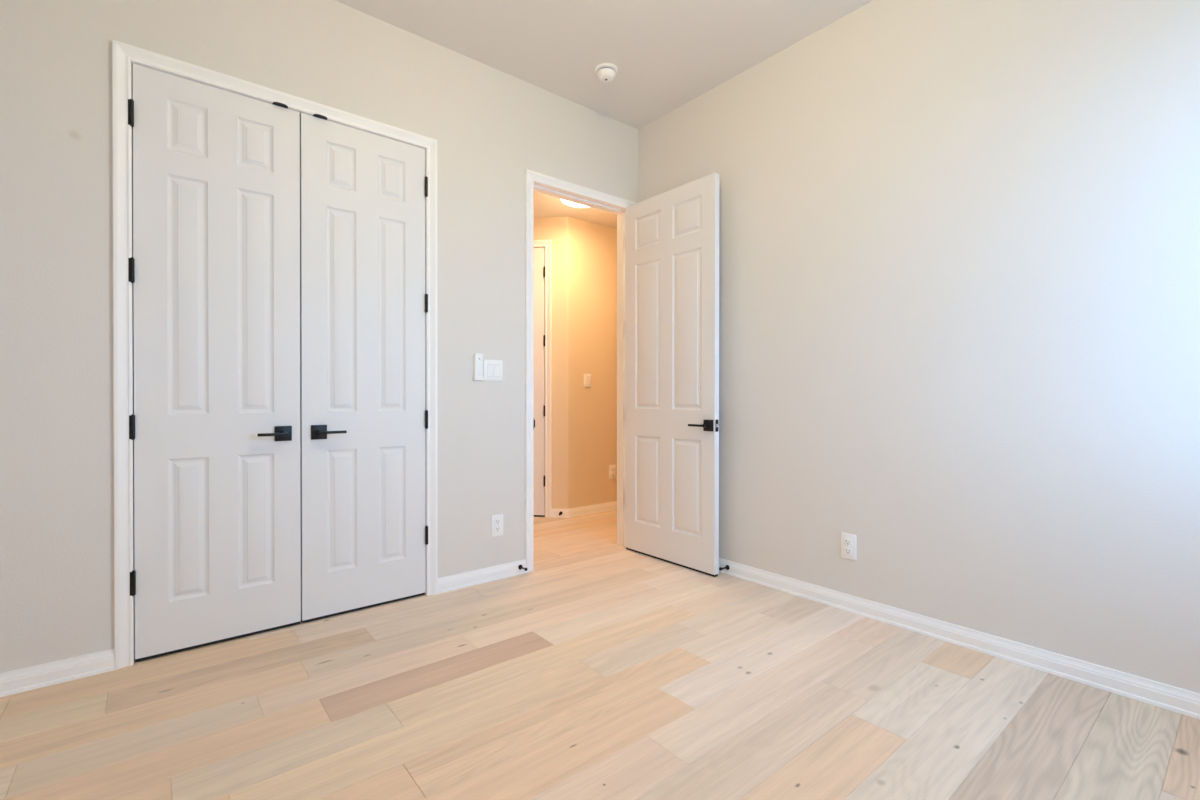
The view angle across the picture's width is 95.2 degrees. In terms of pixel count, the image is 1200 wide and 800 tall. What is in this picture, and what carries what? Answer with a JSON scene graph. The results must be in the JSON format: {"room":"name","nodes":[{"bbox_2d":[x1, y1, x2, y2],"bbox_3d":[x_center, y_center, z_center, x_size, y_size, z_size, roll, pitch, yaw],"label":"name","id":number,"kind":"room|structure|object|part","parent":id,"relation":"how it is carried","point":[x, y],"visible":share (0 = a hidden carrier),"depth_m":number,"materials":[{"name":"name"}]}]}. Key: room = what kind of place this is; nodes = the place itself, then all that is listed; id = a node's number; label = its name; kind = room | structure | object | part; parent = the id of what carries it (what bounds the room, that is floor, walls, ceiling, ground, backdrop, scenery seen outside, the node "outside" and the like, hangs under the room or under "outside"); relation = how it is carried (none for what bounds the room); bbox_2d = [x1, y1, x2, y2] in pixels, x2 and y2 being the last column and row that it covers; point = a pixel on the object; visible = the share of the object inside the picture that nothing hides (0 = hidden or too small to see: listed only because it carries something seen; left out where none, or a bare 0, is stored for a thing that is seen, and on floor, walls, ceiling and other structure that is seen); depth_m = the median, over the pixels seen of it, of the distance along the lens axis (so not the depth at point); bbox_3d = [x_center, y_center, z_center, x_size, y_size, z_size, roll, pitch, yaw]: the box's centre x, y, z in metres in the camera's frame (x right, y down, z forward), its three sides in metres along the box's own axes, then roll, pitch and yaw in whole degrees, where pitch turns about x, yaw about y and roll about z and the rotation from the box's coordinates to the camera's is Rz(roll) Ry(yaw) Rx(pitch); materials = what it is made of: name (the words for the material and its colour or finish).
{"room":"empty bedroom","nodes":[
{"label":"empty bedroom","id":0,"kind":"room"},
{"bbox_2d":[0,0,637,672],"bbox_3d":[-1.096,-0.376,2.338,3.550,2.548,0.105,0,0,-39],"label":"wall","id":1,"kind":"structure","parent":0,"point":[489,125],"depth_m":1.85,"materials":[{"name":"beige paint"}]},
{"bbox_2d":[0,648,114,696],"bbox_3d":[-1.988,0.869,1.534,0.944,0.066,0.018,0,0,-39],"label":"baseboard","id":2,"kind":"structure","parent":1,"relation":"attached to","point":[56,672],"depth_m":1.74,"materials":[{"name":"white paint"}]},
{"bbox_2d":[128,63,300,661],"bbox_3d":[-1.391,-0.124,2.016,0.519,2.042,0.092,0,0,-39],"label":"door","id":3,"kind":"structure","parent":1,"relation":"in","point":[214,266],"depth_m":2.01,"materials":[{"name":"white paint"}]},
{"bbox_3d":[-1.255,0.131,2.101,0.102,0.019,0.049,0,0,-39],"label":"lever","id":4,"kind":"part","parent":3,"relation":"part of","materials":[{"name":"black metal"}]},
{"bbox_3d":[-1.241,0.131,2.149,0.058,0.058,0.009,0,0,-39],"label":"handle","id":5,"kind":"part","parent":3,"relation":"part of","materials":[{"name":"black metal"}]},
{"bbox_2d":[112,39,437,669],"bbox_3d":[-1.221,-0.150,2.223,1.122,2.097,0.126,0,0,-39],"label":"door frame","id":6,"kind":"structure","parent":1,"relation":"attached to","point":[124,55],"depth_m":1.86,"materials":[{"name":"white paint"}]},
{"bbox_3d":[-1.248,-1.149,2.140,0.052,0.003,0.042,0,0,-39],"label":"strike plate","id":7,"kind":"part","parent":6,"relation":"part of","materials":[{"name":"black metal"}]},
{"bbox_3d":[-1.138,-1.150,2.230,0.052,0.003,0.042,0,0,-39],"label":"strike plate","id":8,"kind":"part","parent":6,"relation":"part of","materials":[{"name":"black metal"}]},
{"bbox_2d":[300,113,427,622],"bbox_3d":[-0.986,-0.126,2.348,0.516,2.042,0.092,0,0,-39],"label":"door","id":9,"kind":"structure","parent":1,"relation":"in","point":[364,300],"depth_m":2.33,"materials":[{"name":"white paint"}]},
{"bbox_3d":[-1.143,0.131,2.230,0.058,0.058,0.009,0,0,-39],"label":"handle","id":10,"kind":"part","parent":9,"relation":"part of","materials":[{"name":"black metal"}]},
{"bbox_3d":[-1.093,0.131,2.234,0.102,0.019,0.049,0,0,-39],"label":"lever","id":11,"kind":"part","parent":9,"relation":"part of","materials":[{"name":"black metal"}]},
{"bbox_2d":[473,353,483,380],"bbox_3d":[-0.592,-0.161,2.671,0.049,0.132,0.020,0,0,-39],"label":"remote control","id":12,"kind":"object","parent":1,"relation":"attached to","point":[478,357],"visible":1,"depth_m":2.66,"materials":[{"name":"white plastic"}]},
{"bbox_2d":[438,559,526,593],"bbox_3d":[-0.570,0.863,2.696,0.479,0.066,0.018,0,0,-39],"label":"baseboard","id":13,"kind":"structure","parent":1,"relation":"attached to","point":[475,577],"depth_m":2.68,"materials":[{"name":"white paint"}]},
{"bbox_2d":[484,360,502,380],"bbox_3d":[-0.530,-0.147,2.728,0.104,0.104,0.010,0,0,-39],"label":"light switch","id":14,"kind":"object","parent":1,"relation":"attached to","point":[493,369],"visible":1,"depth_m":2.73,"materials":[{"name":"white plastic"}]},
{"bbox_2d":[491,514,502,536],"bbox_3d":[-0.514,0.628,2.747,0.066,0.108,0.009,0,0,-39],"label":"power outlet","id":15,"kind":"object","parent":1,"relation":"attached to","point":[496,520],"visible":1,"depth_m":2.74,"materials":[{"name":"white plastic"}]},
{"bbox_2d":[518,565,527,570],"bbox_3d":[-0.391,0.860,2.798,0.025,0.025,0.063,0,0,-39],"label":"door stop","id":16,"kind":"object","parent":1,"relation":"attached to","point":[520,567],"visible":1,"depth_m":2.81,"materials":[{"name":"black metal"}]},
{"bbox_2d":[525,169,636,572],"bbox_3d":[-0.122,-0.150,3.138,0.781,2.090,0.138,0,0,-39],"label":"door frame","id":17,"kind":"structure","parent":1,"relation":"attached to","point":[534,181],"depth_m":2.96,"materials":[{"name":"white paint"}]},
{"bbox_2d":[625,173,718,576],"bbox_3d":[0.367,-0.127,3.047,0.149,2.039,0.712,0,0,-40],"label":"door","id":18,"kind":"structure","parent":1,"relation":"in","point":[672,320],"depth_m":2.98,"materials":[{"name":"white paint"}]},
{"bbox_3d":[0.504,0.130,2.804,0.049,0.019,0.102,0,0,-40],"label":"lever","id":19,"kind":"part","parent":18,"relation":"part of","materials":[{"name":"black metal"}]},
{"bbox_3d":[0.552,0.130,2.791,0.009,0.058,0.058,0,0,-40],"label":"handle","id":20,"kind":"part","parent":18,"relation":"part of","materials":[{"name":"black metal"}]},
{"bbox_3d":[0.592,0.130,2.777,0.022,0.061,0.002,0,0,-40],"label":"latch plate","id":21,"kind":"part","parent":18,"relation":"part of","materials":[{"name":"black metal"}]},
{"bbox_2d":[534,217,616,508],"bbox_3d":[0.160,-0.250,4.678,3.026,2.272,0.630,0,0,-25],"label":"wall","id":22,"kind":"structure","parent":0,"point":[584,253],"depth_m":4.23,"materials":[{"name":"beige paint"}]},
{"bbox_2d":[534,248,544,516],"bbox_3d":[-0.766,-0.134,4.181,0.708,2.039,0.092,0,0,6],"label":"door","id":23,"kind":"structure","parent":22,"relation":"in","point":[539,253],"depth_m":4.16,"materials":[{"name":"white paint"}]},
{"bbox_2d":[534,240,551,517],"bbox_3d":[-0.765,-0.160,4.233,0.808,2.097,0.116,0,0,6],"label":"door frame","id":24,"kind":"structure","parent":22,"relation":"attached to","point":[547,244],"depth_m":4.14,"materials":[{"name":"white paint"}]},
{"bbox_2d":[551,501,616,517],"bbox_3d":[0.497,0.853,4.797,2.175,0.066,0.106,0,0,-39],"label":"baseboard","id":25,"kind":"structure","parent":22,"relation":"attached to","point":[609,506],"depth_m":4.23,"materials":[{"name":"white paint"}]},
{"bbox_2d":[584,374,590,386],"bbox_3d":[-0.095,-0.151,4.255,0.070,0.102,0.010,0,0,-39],"label":"light switch","id":26,"kind":"object","parent":22,"relation":"attached to","point":[587,377],"visible":1,"depth_m":4.25,"materials":[{"name":"white plastic"}]},
{"bbox_2d":[609,465,615,478],"bbox_3d":[0.101,0.579,4.421,0.068,0.112,0.009,0,0,-39],"label":"power outlet","id":27,"kind":"object","parent":22,"relation":"attached to","point":[612,468],"visible":1,"depth_m":4.42,"materials":[{"name":"white plastic"}]},
{"bbox_2d":[534,191,616,228],"bbox_3d":[0.039,-1.425,4.458,3.500,0.080,1.745,0,0,-39],"label":"ceiling","id":28,"kind":"structure","parent":0,"point":[544,205],"depth_m":4.04,"materials":[{"name":"white paint"}]},
{"bbox_2d":[560,199,587,207],"bbox_3d":[-0.122,-1.353,3.709,0.310,0.055,0.310,0,0,-39],"label":"ceiling light","id":29,"kind":"object","parent":28,"relation":"attached to","point":[566,202],"visible":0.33,"depth_m":3.74,"materials":[{"name":"white glass"}]},
{"bbox_2d":[0,510,1199,799],"bbox_3d":[0.384,0.929,2.274,5.750,0.060,5.730,0,0,-39],"label":"floor","id":30,"kind":"structure","parent":0,"point":[603,670],"depth_m":1.59,"materials":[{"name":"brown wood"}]},
{"bbox_2d":[335,0,872,128],"bbox_3d":[-0.106,-1.693,1.125,3.550,0.100,3.225,0,0,-39],"label":"ceiling","id":31,"kind":"structure","parent":0,"point":[666,54],"depth_m":2.49,"materials":[{"name":"white paint"}]},
{"bbox_2d":[595,63,617,81],"bbox_3d":[0.031,-1.626,2.740,0.116,0.050,0.116,0,0,-39],"label":"smoke detector","id":32,"kind":"object","parent":31,"relation":"attached to","point":[606,72],"visible":1,"depth_m":2.71,"materials":[{"name":"white plastic"}]},
{"bbox_2d":[638,0,1199,693],"bbox_3d":[1.254,-0.374,2.192,0.100,2.548,3.100,0,0,-39],"label":"wall","id":33,"kind":"structure","parent":0,"point":[959,240],"depth_m":1.99,"materials":[{"name":"white paint"}]},
{"bbox_2d":[719,565,729,570],"bbox_3d":[0.634,0.863,2.805,0.063,0.025,0.025,0,0,-39],"label":"door stop","id":34,"kind":"object","parent":33,"relation":"attached to","point":[726,567],"visible":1,"depth_m":2.81,"materials":[{"name":"black metal"}]},
{"bbox_2d":[841,532,855,560],"bbox_3d":[1.062,0.626,2.345,0.009,0.108,0.066,0,0,-39],"label":"power outlet","id":35,"kind":"object","parent":33,"relation":"attached to","point":[848,541],"visible":1,"depth_m":2.34,"materials":[{"name":"white plastic"}]},
{"bbox_2d":[845,547,851,554],"bbox_3d":[1.061,0.645,2.344,0.004,0.027,0.031,0,0,-39],"label":"receptacle","id":36,"kind":"object","parent":35,"relation":"attached to","point":[848,550],"depth_m":2.34,"materials":[{"name":"grey plastic"}]},
{"bbox_2d":[845,538,851,545],"bbox_3d":[1.061,0.607,2.343,0.004,0.027,0.031,0,0,-39],"label":"receptacle","id":37,"kind":"object","parent":35,"relation":"attached to","point":[848,541],"depth_m":2.34,"materials":[{"name":"grey plastic"}]},
{"bbox_2d":[719,558,1199,719],"bbox_3d":[1.173,0.867,2.198,0.024,0.066,3.000,0,0,-39],"label":"baseboard","id":38,"kind":"structure","parent":33,"relation":"attached to","point":[1175,699],"depth_m":1.93,"materials":[{"name":"white paint"}]}
]}

